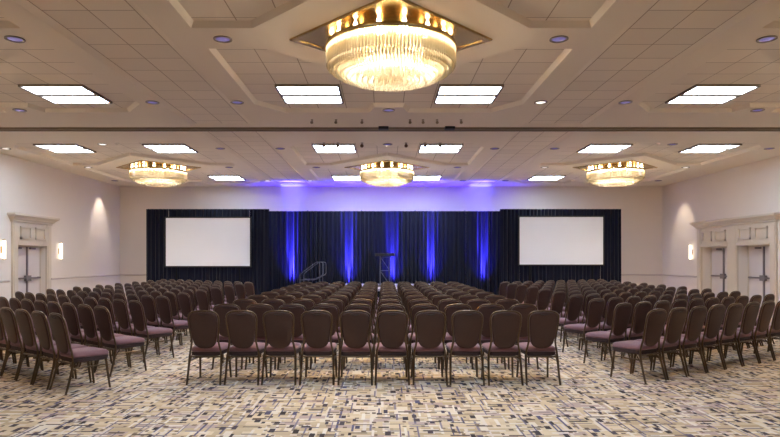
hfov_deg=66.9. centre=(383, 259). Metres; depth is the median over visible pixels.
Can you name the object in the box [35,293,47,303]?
banquet chair
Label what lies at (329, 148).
ceiling light
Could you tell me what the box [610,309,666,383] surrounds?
banquet chair
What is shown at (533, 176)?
diffuser
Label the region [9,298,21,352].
banquet chair
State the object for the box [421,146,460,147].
diffuser
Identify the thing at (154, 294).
banquet chair
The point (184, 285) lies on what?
banquet chair
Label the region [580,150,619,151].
diffuser
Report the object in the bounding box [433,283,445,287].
banquet chair
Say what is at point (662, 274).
trim
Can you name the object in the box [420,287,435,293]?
banquet chair
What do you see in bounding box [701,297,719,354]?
banquet chair
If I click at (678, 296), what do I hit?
banquet chair
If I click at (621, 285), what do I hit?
banquet chair
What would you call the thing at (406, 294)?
banquet chair
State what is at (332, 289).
banquet chair
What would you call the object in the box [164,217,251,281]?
projection screen
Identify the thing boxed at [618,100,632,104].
recessed light
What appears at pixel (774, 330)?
banquet chair
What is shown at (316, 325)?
banquet chair
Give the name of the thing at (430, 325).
banquet chair
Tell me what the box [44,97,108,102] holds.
diffuser
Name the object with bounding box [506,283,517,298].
banquet chair
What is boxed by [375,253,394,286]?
lectern
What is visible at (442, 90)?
diffuser
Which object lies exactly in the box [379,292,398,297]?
banquet chair
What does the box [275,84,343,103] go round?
ceiling light
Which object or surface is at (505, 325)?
banquet chair
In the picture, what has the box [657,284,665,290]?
banquet chair
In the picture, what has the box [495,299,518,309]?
banquet chair
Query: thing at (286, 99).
diffuser
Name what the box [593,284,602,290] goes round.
banquet chair
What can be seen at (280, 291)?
banquet chair
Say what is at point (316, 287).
banquet chair
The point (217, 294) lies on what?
banquet chair
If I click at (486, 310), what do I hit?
banquet chair
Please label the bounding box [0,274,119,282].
trim
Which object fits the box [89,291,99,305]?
banquet chair
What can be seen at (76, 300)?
banquet chair
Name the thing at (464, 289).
banquet chair
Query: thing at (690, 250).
wall sconce
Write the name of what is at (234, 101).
recessed light
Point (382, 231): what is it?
drape
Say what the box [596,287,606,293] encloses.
banquet chair
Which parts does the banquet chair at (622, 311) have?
leg, leg, seat, seat frame, leg, frame, backrest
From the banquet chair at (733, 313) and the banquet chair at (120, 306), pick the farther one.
the banquet chair at (120, 306)
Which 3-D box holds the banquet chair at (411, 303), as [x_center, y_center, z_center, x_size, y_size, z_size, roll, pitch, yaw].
[0.581,1.096,9.747,0.446,0.950,0.588,0,0,-1]
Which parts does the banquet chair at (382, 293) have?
backrest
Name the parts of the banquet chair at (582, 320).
seat, frame, backrest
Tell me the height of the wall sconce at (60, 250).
0.620 m
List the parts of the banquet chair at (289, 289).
backrest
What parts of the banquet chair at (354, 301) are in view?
backrest, frame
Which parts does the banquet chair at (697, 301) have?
frame, backrest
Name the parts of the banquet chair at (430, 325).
leg, leg, seat frame, seat, frame, backrest, leg, leg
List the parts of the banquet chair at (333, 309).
backrest, frame, seat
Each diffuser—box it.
[23,87,92,93]
[39,146,79,147]
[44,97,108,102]
[51,150,90,151]
[147,146,186,147]
[155,150,193,151]
[209,176,239,177]
[277,87,338,93]
[284,97,341,102]
[314,146,353,147]
[316,150,354,151]
[332,176,359,177]
[414,176,440,177]
[420,150,457,151]
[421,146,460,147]
[436,97,493,102]
[439,87,500,93]
[533,176,563,177]
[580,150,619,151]
[588,146,627,147]
[669,97,733,102]
[684,150,722,151]
[685,87,754,93]
[695,146,735,147]
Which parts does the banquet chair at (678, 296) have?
backrest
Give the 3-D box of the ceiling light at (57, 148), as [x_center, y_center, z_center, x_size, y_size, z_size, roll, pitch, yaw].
[-9.380,-3.282,17.390,1.220,0.050,1.220,0,0,0]
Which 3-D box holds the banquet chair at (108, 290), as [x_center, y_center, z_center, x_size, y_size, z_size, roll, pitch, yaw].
[-5.953,1.096,13.269,0.446,0.950,0.584,0,0,36]
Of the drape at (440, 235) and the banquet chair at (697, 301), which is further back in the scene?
the drape at (440, 235)
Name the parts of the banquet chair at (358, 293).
backrest, frame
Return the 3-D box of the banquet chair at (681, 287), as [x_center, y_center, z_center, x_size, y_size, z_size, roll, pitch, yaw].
[6.952,1.096,14.248,0.446,0.950,0.584,0,0,-32]
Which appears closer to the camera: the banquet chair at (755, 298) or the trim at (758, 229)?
the banquet chair at (755, 298)
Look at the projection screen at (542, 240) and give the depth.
23.43 m
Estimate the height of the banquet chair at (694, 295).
0.950 m
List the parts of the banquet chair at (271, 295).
backrest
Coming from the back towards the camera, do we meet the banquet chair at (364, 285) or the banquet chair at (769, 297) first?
the banquet chair at (364, 285)
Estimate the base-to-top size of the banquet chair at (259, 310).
0.950 m
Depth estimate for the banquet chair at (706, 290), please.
12.90 m
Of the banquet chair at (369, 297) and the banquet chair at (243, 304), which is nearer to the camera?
the banquet chair at (243, 304)
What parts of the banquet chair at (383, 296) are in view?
backrest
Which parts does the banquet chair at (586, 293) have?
frame, backrest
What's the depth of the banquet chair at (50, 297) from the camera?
10.80 m
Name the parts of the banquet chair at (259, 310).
backrest, frame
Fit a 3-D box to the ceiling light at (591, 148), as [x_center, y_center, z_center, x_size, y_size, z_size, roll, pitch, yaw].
[6.480,-3.282,17.390,1.220,0.050,1.220,0,0,0]
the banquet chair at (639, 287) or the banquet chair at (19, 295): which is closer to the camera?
the banquet chair at (19, 295)
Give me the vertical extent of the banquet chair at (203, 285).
0.950 m
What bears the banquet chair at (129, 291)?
on the floor
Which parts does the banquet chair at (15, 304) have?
backrest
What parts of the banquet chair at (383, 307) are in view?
frame, backrest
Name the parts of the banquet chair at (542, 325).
leg, leg, seat, seat frame, frame, backrest, leg, leg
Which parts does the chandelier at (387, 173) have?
ceiling plate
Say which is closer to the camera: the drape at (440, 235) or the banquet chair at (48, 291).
the banquet chair at (48, 291)
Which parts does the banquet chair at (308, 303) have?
frame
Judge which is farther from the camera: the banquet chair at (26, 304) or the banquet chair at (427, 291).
the banquet chair at (427, 291)
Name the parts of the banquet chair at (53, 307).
backrest, frame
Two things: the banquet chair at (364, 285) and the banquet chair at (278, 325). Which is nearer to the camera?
the banquet chair at (278, 325)
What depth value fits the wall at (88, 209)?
21.50 m
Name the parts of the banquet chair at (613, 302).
seat, frame, backrest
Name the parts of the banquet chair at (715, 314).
seat, leg, seat frame, frame, backrest, leg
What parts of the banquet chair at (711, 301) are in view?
backrest, frame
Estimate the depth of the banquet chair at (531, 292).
13.89 m
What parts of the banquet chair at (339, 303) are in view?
backrest, frame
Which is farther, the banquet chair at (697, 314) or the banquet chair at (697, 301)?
the banquet chair at (697, 301)
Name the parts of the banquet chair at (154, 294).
backrest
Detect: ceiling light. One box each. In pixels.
[18,84,111,103]
[33,144,96,152]
[142,144,197,152]
[207,175,245,180]
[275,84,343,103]
[312,144,355,152]
[331,175,360,180]
[413,175,441,180]
[418,144,462,152]
[434,84,503,103]
[527,175,565,180]
[576,144,632,152]
[665,84,760,103]
[678,144,741,152]
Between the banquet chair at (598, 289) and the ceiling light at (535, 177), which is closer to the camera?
the banquet chair at (598, 289)
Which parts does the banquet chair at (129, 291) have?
backrest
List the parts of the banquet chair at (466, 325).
leg, seat, seat frame, frame, backrest, leg, leg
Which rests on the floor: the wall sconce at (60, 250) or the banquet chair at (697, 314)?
the banquet chair at (697, 314)
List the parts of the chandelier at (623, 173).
ceiling plate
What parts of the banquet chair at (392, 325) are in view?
leg, seat frame, seat, backrest, frame, leg, leg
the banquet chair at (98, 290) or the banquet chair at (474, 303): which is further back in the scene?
the banquet chair at (98, 290)
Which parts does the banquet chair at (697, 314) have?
leg, seat, leg, seat frame, frame, backrest, leg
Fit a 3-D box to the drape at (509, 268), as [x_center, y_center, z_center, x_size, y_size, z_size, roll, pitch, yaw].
[5.037,-0.245,23.589,0.793,3.585,0.118,0,0,0]
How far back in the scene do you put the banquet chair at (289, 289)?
13.75 m
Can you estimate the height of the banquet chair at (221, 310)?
0.950 m
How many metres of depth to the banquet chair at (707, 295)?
11.35 m
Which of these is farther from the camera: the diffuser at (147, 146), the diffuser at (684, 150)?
the diffuser at (684, 150)
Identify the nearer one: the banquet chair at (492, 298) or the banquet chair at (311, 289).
the banquet chair at (492, 298)
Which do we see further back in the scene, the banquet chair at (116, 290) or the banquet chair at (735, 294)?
the banquet chair at (116, 290)
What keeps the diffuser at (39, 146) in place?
attached to the ceiling light at (57, 148)
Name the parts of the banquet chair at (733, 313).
seat, leg, seat frame, frame, backrest, leg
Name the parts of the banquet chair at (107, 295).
backrest, frame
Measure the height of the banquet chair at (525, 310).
0.950 m
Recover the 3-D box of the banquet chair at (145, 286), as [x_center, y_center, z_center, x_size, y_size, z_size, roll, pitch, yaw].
[-5.956,1.096,15.474,0.446,0.950,0.584,0,0,38]
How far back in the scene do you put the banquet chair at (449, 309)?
8.44 m
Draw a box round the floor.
[0,297,779,436]
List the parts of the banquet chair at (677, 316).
leg, leg, seat, leg, seat frame, frame, backrest, leg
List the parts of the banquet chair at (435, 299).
frame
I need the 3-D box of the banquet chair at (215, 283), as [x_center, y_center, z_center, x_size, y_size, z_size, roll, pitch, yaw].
[-4.451,1.096,16.539,0.446,0.950,0.584,0,0,38]
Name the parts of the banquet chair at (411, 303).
backrest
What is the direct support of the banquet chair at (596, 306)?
on the floor
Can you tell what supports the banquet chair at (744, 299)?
on the floor
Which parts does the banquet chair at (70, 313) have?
backrest, frame, seat frame, seat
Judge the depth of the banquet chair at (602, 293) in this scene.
12.47 m
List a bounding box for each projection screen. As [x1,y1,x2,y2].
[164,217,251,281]
[518,216,604,280]
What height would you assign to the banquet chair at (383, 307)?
0.950 m
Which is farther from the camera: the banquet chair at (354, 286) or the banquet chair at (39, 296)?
the banquet chair at (354, 286)
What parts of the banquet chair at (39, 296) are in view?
backrest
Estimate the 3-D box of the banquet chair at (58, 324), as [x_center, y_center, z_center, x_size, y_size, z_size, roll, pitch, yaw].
[-3.709,1.096,7.170,0.446,0.950,0.588,0,0,38]
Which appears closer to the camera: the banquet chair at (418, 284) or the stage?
the banquet chair at (418, 284)
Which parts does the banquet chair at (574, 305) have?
seat, frame, backrest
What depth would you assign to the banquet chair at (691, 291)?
12.65 m
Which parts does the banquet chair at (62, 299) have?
backrest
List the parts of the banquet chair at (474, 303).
frame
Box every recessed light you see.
[4,35,25,42]
[12,108,26,111]
[145,100,158,104]
[213,35,231,42]
[230,100,243,104]
[382,108,394,111]
[534,100,546,104]
[549,35,568,42]
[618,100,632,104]
[750,108,764,111]
[756,35,777,42]
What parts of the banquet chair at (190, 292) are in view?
backrest, frame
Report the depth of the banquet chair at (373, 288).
13.76 m
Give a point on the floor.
(735, 401)
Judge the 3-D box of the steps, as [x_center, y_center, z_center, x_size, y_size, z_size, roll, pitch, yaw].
[-2.575,0.815,21.500,0.860,1.505,1.032,0,0,0]
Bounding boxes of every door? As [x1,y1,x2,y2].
[18,245,40,297]
[711,247,726,296]
[748,245,769,306]
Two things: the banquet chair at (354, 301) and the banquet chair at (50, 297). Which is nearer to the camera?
the banquet chair at (354, 301)
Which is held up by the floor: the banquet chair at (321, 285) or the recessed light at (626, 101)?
the banquet chair at (321, 285)
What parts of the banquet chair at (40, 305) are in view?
backrest, frame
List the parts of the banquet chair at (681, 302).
frame, backrest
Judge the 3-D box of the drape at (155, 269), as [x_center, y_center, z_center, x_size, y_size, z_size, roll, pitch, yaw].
[-9.065,-0.245,23.608,0.909,3.585,0.122,0,0,0]
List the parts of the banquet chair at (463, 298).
frame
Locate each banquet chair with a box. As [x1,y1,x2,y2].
[0,296,10,308]
[0,307,56,379]
[0,314,41,375]
[0,333,27,366]
[0,351,14,362]
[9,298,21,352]
[15,291,24,301]
[15,309,73,384]
[21,299,36,358]
[25,292,35,310]
[32,311,91,389]
[34,300,53,358]
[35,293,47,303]
[46,289,56,296]
[46,294,58,303]
[47,301,83,361]
[49,313,110,394]
[56,289,65,304]
[58,295,72,341]
[62,303,111,367]
[67,290,76,303]
[71,296,83,343]
[73,286,81,295]
[78,291,88,303]
[78,304,129,369]
[83,287,91,295]
[84,297,127,349]
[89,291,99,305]
[93,287,102,297]
[94,306,146,375]
[95,284,103,291]
[98,298,141,355]
[101,292,130,321]
[103,288,128,308]
[105,285,114,293]
[113,299,157,358]
[114,285,123,290]
[114,289,129,314]
[114,293,151,340]
[125,286,134,307]
[126,289,136,314]
[127,294,165,342]
[128,300,174,361]
[135,286,144,297]
[138,290,172,333]
[141,295,180,348]
[143,284,151,290]
[146,287,156,294]
[150,291,185,337]
[153,284,161,290]
[155,296,188,350]
[158,288,167,295]
[163,291,186,339]
[164,285,172,291]
[170,288,197,329]
[175,285,184,291]
[177,292,192,341]
[180,283,187,288]
[182,289,210,331]
[186,310,231,385]
[187,286,198,308]
[196,289,212,310]
[198,286,213,309]
[201,284,213,304]
[211,287,223,305]
[212,285,228,303]
[212,304,250,368]
[213,282,226,301]
[224,285,235,303]
[224,310,267,385]
[231,299,257,355]
[235,283,246,298]
[244,282,254,297]
[245,304,280,369]
[247,295,268,303]
[260,292,279,298]
[260,299,284,356]
[261,310,300,384]
[271,289,287,294]
[274,295,295,303]
[277,304,312,369]
[280,287,294,291]
[284,292,303,298]
[287,285,301,288]
[291,299,314,310]
[292,289,309,294]
[294,283,307,286]
[299,310,337,384]
[300,287,315,291]
[301,295,321,304]
[306,285,320,289]
[308,292,327,299]
[310,304,340,368]
[311,283,324,287]
[315,289,332,295]
[320,299,344,332]
[321,287,336,292]
[325,285,339,289]
[327,295,348,306]
[329,283,342,288]
[332,292,351,302]
[336,289,354,299]
[337,310,372,385]
[341,287,356,295]
[343,304,373,369]
[344,285,358,292]
[347,283,360,289]
[349,299,374,356]
[353,295,375,343]
[356,292,376,337]
[358,289,376,313]
[360,287,376,309]
[362,285,377,304]
[363,283,378,301]
[375,310,409,385]
[376,299,401,341]
[376,304,404,369]
[379,289,397,294]
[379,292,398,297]
[379,295,400,300]
[380,287,396,290]
[398,283,410,293]
[399,285,413,296]
[400,287,415,301]
[401,289,419,311]
[403,292,422,310]
[405,295,426,324]
[407,299,431,344]
[408,304,439,369]
[411,310,447,384]
[415,283,428,289]
[418,285,432,290]
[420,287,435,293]
[423,289,440,296]
[427,292,446,299]
[431,295,452,305]
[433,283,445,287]
[436,285,450,289]
[437,299,461,311]
[440,304,473,369]
[441,287,456,292]
[445,289,462,295]
[446,310,484,384]
[451,283,463,286]
[451,292,470,298]
[456,285,469,289]
[458,295,478,303]
[461,287,476,291]
[466,299,489,310]
[467,289,484,294]
[470,304,505,369]
[475,292,493,298]
[481,310,523,385]
[484,295,505,303]
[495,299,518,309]
[499,281,509,296]
[501,304,538,368]
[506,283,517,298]
[515,285,527,303]
[516,310,560,385]
[523,284,540,303]
[525,286,538,305]
[534,286,552,307]
[536,289,550,309]
[545,288,565,311]
[548,285,565,307]
[550,291,565,328]
[558,294,583,346]
[560,291,581,337]
[562,298,604,356]
[563,285,578,306]
[563,288,579,311]
[563,290,596,335]
[563,293,600,339]
[580,285,590,291]
[581,287,593,294]
[581,297,622,353]
[582,293,616,321]
[583,303,632,368]
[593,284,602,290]
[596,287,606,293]
[599,289,611,297]
[599,296,640,347]
[604,301,651,361]
[609,286,618,292]
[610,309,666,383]
[613,289,624,296]
[617,283,625,288]
[619,292,631,302]
[622,286,631,291]
[623,300,669,360]
[627,288,638,295]
[632,307,687,379]
[634,285,643,291]
[634,291,646,301]
[640,288,650,295]
[642,295,656,309]
[646,285,654,290]
[649,291,660,301]
[652,306,706,375]
[653,287,663,296]
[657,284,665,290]
[657,299,687,357]
[659,294,672,322]
[662,290,673,311]
[665,287,675,304]
[665,294,686,324]
[665,298,703,356]
[668,289,686,314]
[672,304,725,372]
[676,286,686,291]
[686,289,699,308]
[687,293,701,307]
[690,303,742,368]
[701,288,711,298]
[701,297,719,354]
[702,292,714,305]
[708,302,759,365]
[716,291,728,303]
[720,296,734,349]
[725,301,774,362]
[729,291,740,302]
[730,295,761,347]
[734,295,748,349]
[741,301,779,360]
[744,294,774,345]
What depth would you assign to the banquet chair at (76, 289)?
13.89 m
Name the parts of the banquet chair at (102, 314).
leg, backrest, frame, leg, seat frame, seat, leg, leg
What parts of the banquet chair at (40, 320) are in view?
leg, backrest, frame, leg, seat frame, seat, leg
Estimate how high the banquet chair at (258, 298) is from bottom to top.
0.950 m
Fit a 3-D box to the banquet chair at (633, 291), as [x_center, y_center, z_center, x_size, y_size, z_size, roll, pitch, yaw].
[5.362,1.096,13.251,0.446,0.950,0.584,0,0,-32]
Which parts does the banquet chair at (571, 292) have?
frame, backrest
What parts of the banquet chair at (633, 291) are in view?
backrest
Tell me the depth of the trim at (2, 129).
14.35 m
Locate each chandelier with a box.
[116,160,200,186]
[289,0,491,91]
[344,160,428,186]
[573,160,657,186]
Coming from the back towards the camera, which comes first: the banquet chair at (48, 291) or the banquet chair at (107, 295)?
the banquet chair at (48, 291)
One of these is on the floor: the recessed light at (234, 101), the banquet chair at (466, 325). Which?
the banquet chair at (466, 325)
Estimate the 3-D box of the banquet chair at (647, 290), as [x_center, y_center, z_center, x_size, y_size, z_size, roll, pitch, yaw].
[5.760,1.096,13.503,0.446,0.950,0.584,0,0,-32]
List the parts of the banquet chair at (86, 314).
backrest, frame, seat frame, seat, leg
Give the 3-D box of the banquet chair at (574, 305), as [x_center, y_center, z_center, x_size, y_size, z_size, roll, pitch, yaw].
[3.359,1.096,10.946,0.446,0.950,0.588,0,0,-32]
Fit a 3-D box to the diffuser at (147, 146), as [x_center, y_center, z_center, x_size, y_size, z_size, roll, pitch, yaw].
[-6.280,-3.283,17.067,1.150,0.012,0.505,0,0,0]
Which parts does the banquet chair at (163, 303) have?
backrest, frame, seat, seat frame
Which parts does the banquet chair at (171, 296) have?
backrest, frame, seat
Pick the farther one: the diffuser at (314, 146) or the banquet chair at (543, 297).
the diffuser at (314, 146)
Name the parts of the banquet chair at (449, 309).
seat, backrest, frame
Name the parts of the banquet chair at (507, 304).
frame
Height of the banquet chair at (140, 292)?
0.950 m
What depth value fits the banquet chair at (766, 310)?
9.07 m
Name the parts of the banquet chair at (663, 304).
backrest, frame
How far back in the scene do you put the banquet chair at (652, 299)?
10.40 m
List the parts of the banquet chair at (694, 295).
backrest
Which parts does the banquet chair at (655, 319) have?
leg, leg, seat, seat frame, leg, frame, backrest, leg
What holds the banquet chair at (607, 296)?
on the floor
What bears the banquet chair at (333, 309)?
on the floor
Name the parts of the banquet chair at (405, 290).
backrest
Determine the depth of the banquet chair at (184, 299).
11.37 m
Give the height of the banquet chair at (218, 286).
0.950 m
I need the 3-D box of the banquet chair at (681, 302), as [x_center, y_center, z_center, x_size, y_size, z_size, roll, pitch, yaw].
[4.553,1.096,9.571,0.446,0.950,0.588,0,0,-31]
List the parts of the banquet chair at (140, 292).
backrest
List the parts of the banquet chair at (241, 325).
leg, leg, backrest, frame, seat frame, seat, leg, leg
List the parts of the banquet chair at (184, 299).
backrest, frame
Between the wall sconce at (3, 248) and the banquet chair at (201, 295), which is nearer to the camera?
the banquet chair at (201, 295)
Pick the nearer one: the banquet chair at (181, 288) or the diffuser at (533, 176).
the banquet chair at (181, 288)
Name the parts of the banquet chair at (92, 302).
backrest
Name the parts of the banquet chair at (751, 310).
seat, leg, seat frame, frame, backrest, leg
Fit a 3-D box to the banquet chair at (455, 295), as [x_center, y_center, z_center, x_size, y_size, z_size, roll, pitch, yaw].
[1.516,1.096,11.886,0.446,0.950,0.584,0,0,-1]
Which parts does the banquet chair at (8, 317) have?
leg, backrest, frame, seat frame, leg, seat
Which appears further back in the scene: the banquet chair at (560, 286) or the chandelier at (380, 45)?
the banquet chair at (560, 286)
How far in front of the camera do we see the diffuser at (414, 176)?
23.24 m
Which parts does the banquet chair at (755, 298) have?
backrest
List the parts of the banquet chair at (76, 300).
backrest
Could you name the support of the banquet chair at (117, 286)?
on the floor
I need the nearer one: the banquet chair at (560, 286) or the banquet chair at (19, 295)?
the banquet chair at (19, 295)
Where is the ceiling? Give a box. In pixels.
[0,0,779,185]
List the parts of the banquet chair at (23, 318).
leg, backrest, frame, seat frame, leg, seat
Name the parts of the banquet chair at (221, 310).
seat, backrest, frame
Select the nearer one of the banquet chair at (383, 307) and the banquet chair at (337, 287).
the banquet chair at (383, 307)
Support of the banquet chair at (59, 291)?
on the floor
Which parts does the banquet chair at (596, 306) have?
leg, seat frame, seat, leg, frame, backrest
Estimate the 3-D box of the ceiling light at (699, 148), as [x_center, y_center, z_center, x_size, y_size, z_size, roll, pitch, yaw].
[9.580,-3.282,17.390,1.220,0.050,1.220,0,0,0]
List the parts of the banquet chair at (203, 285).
backrest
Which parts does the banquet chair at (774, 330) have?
seat, leg, seat frame, frame, backrest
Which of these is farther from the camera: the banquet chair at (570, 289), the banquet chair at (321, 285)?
the banquet chair at (321, 285)
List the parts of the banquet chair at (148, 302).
backrest, frame, seat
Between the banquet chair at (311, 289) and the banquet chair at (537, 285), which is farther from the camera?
the banquet chair at (537, 285)
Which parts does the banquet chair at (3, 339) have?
backrest, leg, frame, seat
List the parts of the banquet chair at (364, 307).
backrest, frame, leg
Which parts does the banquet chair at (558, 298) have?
backrest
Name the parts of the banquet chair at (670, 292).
backrest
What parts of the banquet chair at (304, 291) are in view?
backrest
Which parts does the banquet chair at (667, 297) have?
backrest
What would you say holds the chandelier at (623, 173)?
hanging from the ceiling
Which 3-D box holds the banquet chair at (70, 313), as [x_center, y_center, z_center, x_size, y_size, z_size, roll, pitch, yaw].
[-4.457,1.096,8.834,0.446,0.950,0.588,0,0,37]
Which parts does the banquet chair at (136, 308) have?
backrest, frame, leg, seat frame, seat, leg, leg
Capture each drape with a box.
[146,209,168,281]
[146,209,269,296]
[250,209,268,294]
[269,210,307,291]
[308,210,361,283]
[362,210,415,283]
[416,210,465,284]
[466,211,499,294]
[499,209,620,290]
[500,209,519,282]
[600,209,620,281]
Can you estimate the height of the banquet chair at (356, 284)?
0.950 m
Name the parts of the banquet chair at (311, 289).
backrest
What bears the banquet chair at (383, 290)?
on the floor
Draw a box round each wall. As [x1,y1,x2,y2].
[0,153,119,300]
[120,186,661,292]
[662,156,779,300]
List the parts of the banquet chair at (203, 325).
leg, leg, backrest, frame, seat frame, seat, leg, leg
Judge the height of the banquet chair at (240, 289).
0.950 m
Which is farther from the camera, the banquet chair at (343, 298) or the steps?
the steps
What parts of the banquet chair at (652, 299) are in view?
frame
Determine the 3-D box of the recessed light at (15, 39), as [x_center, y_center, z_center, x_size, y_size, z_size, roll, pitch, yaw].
[-5.380,-3.216,8.600,0.270,0.022,0.270,0,0,0]
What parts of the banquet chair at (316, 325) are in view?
leg, leg, backrest, frame, seat frame, seat, leg, leg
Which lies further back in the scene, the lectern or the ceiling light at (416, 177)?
the ceiling light at (416, 177)
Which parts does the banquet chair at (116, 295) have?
backrest, frame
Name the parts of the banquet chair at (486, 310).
seat frame, seat, backrest, frame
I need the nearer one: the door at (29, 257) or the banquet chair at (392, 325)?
the banquet chair at (392, 325)
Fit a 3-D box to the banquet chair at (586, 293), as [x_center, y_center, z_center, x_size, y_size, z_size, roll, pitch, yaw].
[4.163,1.096,12.495,0.446,0.950,0.584,0,0,-31]
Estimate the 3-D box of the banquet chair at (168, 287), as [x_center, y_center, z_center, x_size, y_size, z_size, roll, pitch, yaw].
[-5.209,1.096,14.909,0.446,0.950,0.584,0,0,38]
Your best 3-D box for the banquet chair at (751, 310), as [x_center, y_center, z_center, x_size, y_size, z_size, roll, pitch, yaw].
[5.364,1.096,9.015,0.446,0.950,0.588,0,0,-31]
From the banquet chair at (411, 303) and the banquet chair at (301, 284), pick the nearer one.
the banquet chair at (411, 303)
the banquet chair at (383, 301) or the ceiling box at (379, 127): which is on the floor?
the banquet chair at (383, 301)
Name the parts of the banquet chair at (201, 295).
backrest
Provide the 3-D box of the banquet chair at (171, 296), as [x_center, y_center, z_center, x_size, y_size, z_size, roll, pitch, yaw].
[-4.080,1.096,11.853,0.446,0.950,0.584,0,0,37]
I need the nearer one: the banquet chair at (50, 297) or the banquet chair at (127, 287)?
the banquet chair at (50, 297)
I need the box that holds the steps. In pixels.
[300,262,325,281]
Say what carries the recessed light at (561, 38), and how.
in the ceiling
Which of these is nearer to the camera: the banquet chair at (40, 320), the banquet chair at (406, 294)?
the banquet chair at (40, 320)
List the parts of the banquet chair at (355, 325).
leg, leg, backrest, frame, seat, seat frame, leg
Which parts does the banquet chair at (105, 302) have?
backrest, frame, seat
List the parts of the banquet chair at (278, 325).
leg, leg, backrest, frame, seat frame, seat, leg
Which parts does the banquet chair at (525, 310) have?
backrest, frame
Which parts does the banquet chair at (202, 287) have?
backrest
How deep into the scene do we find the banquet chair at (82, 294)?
11.94 m
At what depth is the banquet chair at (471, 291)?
12.68 m
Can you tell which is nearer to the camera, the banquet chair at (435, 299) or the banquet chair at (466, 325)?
the banquet chair at (466, 325)
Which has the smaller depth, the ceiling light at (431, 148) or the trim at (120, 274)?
the ceiling light at (431, 148)
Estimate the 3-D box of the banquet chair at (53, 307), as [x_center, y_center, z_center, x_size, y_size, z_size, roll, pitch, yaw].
[-4.833,1.096,9.114,0.446,0.950,0.588,0,0,37]
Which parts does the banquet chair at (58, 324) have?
leg, backrest, frame, leg, seat frame, seat, leg, leg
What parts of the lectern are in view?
post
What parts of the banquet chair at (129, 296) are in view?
backrest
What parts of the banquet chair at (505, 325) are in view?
leg, seat, seat frame, frame, backrest, leg, leg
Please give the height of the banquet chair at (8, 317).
0.950 m
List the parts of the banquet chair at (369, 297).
backrest, frame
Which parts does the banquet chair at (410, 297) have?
backrest, frame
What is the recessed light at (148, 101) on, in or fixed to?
in the ceiling
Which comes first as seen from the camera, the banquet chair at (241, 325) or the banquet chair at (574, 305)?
the banquet chair at (241, 325)
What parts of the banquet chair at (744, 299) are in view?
backrest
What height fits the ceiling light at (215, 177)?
0.050 m
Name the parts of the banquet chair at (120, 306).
backrest, frame, seat frame, seat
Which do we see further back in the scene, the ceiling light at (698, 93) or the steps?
the steps
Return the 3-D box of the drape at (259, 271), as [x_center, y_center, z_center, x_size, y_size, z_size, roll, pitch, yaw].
[-4.987,-0.245,23.582,0.774,3.585,0.092,0,0,0]
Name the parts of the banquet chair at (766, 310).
seat, leg, seat frame, frame, backrest, leg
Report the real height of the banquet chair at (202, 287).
0.950 m
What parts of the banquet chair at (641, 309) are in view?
seat, seat frame, frame, backrest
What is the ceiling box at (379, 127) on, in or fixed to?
attached to the ceiling
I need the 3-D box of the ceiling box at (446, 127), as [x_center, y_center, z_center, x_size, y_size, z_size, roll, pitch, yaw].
[1.586,-3.183,14.235,0.240,0.080,0.170,0,0,0]
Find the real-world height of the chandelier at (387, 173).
0.650 m
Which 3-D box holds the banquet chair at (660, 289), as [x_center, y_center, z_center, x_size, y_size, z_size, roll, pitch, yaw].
[6.157,1.096,13.747,0.446,0.950,0.584,0,0,-31]
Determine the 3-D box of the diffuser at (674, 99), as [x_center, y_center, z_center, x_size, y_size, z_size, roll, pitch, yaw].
[6.480,-3.283,12.033,1.150,0.012,0.505,0,0,0]
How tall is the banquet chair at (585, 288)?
0.950 m
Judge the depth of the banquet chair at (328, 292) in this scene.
12.67 m
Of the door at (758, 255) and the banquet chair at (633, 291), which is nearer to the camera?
the banquet chair at (633, 291)
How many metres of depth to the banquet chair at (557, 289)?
13.07 m
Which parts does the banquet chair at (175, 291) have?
backrest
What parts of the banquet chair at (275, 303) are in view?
frame, backrest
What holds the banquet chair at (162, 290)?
on the floor
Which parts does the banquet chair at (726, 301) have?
backrest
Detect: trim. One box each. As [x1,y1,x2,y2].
[0,127,779,131]
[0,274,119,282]
[7,212,59,297]
[120,274,661,275]
[662,274,696,276]
[689,212,779,304]
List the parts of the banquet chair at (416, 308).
leg, seat, backrest, frame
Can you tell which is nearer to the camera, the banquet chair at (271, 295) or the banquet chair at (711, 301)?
the banquet chair at (711, 301)
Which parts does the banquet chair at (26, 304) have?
backrest, frame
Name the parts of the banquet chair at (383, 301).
frame, backrest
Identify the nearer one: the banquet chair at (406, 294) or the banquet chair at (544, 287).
the banquet chair at (406, 294)
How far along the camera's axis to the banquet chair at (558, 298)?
11.78 m
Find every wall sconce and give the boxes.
[1,239,5,259]
[58,242,62,259]
[689,244,692,259]
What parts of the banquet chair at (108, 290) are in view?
backrest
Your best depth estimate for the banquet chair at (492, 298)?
10.54 m
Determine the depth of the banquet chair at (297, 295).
11.62 m
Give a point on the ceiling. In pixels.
(131, 53)
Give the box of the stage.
[345,284,429,297]
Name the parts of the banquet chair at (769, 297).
backrest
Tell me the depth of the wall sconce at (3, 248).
17.82 m
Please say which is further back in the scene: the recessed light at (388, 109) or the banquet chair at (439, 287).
the banquet chair at (439, 287)
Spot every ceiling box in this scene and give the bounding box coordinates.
[378,126,387,129]
[444,126,454,129]
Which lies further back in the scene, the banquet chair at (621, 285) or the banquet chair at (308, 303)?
the banquet chair at (621, 285)
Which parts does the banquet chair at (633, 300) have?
backrest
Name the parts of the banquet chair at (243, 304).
backrest, frame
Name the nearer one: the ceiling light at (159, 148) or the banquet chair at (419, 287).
the banquet chair at (419, 287)
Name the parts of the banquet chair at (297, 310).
backrest, frame, seat, seat frame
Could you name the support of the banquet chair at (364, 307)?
on the floor
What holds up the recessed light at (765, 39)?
in the ceiling
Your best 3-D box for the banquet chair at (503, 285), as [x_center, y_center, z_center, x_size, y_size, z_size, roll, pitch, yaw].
[3.363,1.096,17.292,0.446,0.950,0.584,0,0,-33]
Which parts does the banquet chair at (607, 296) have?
backrest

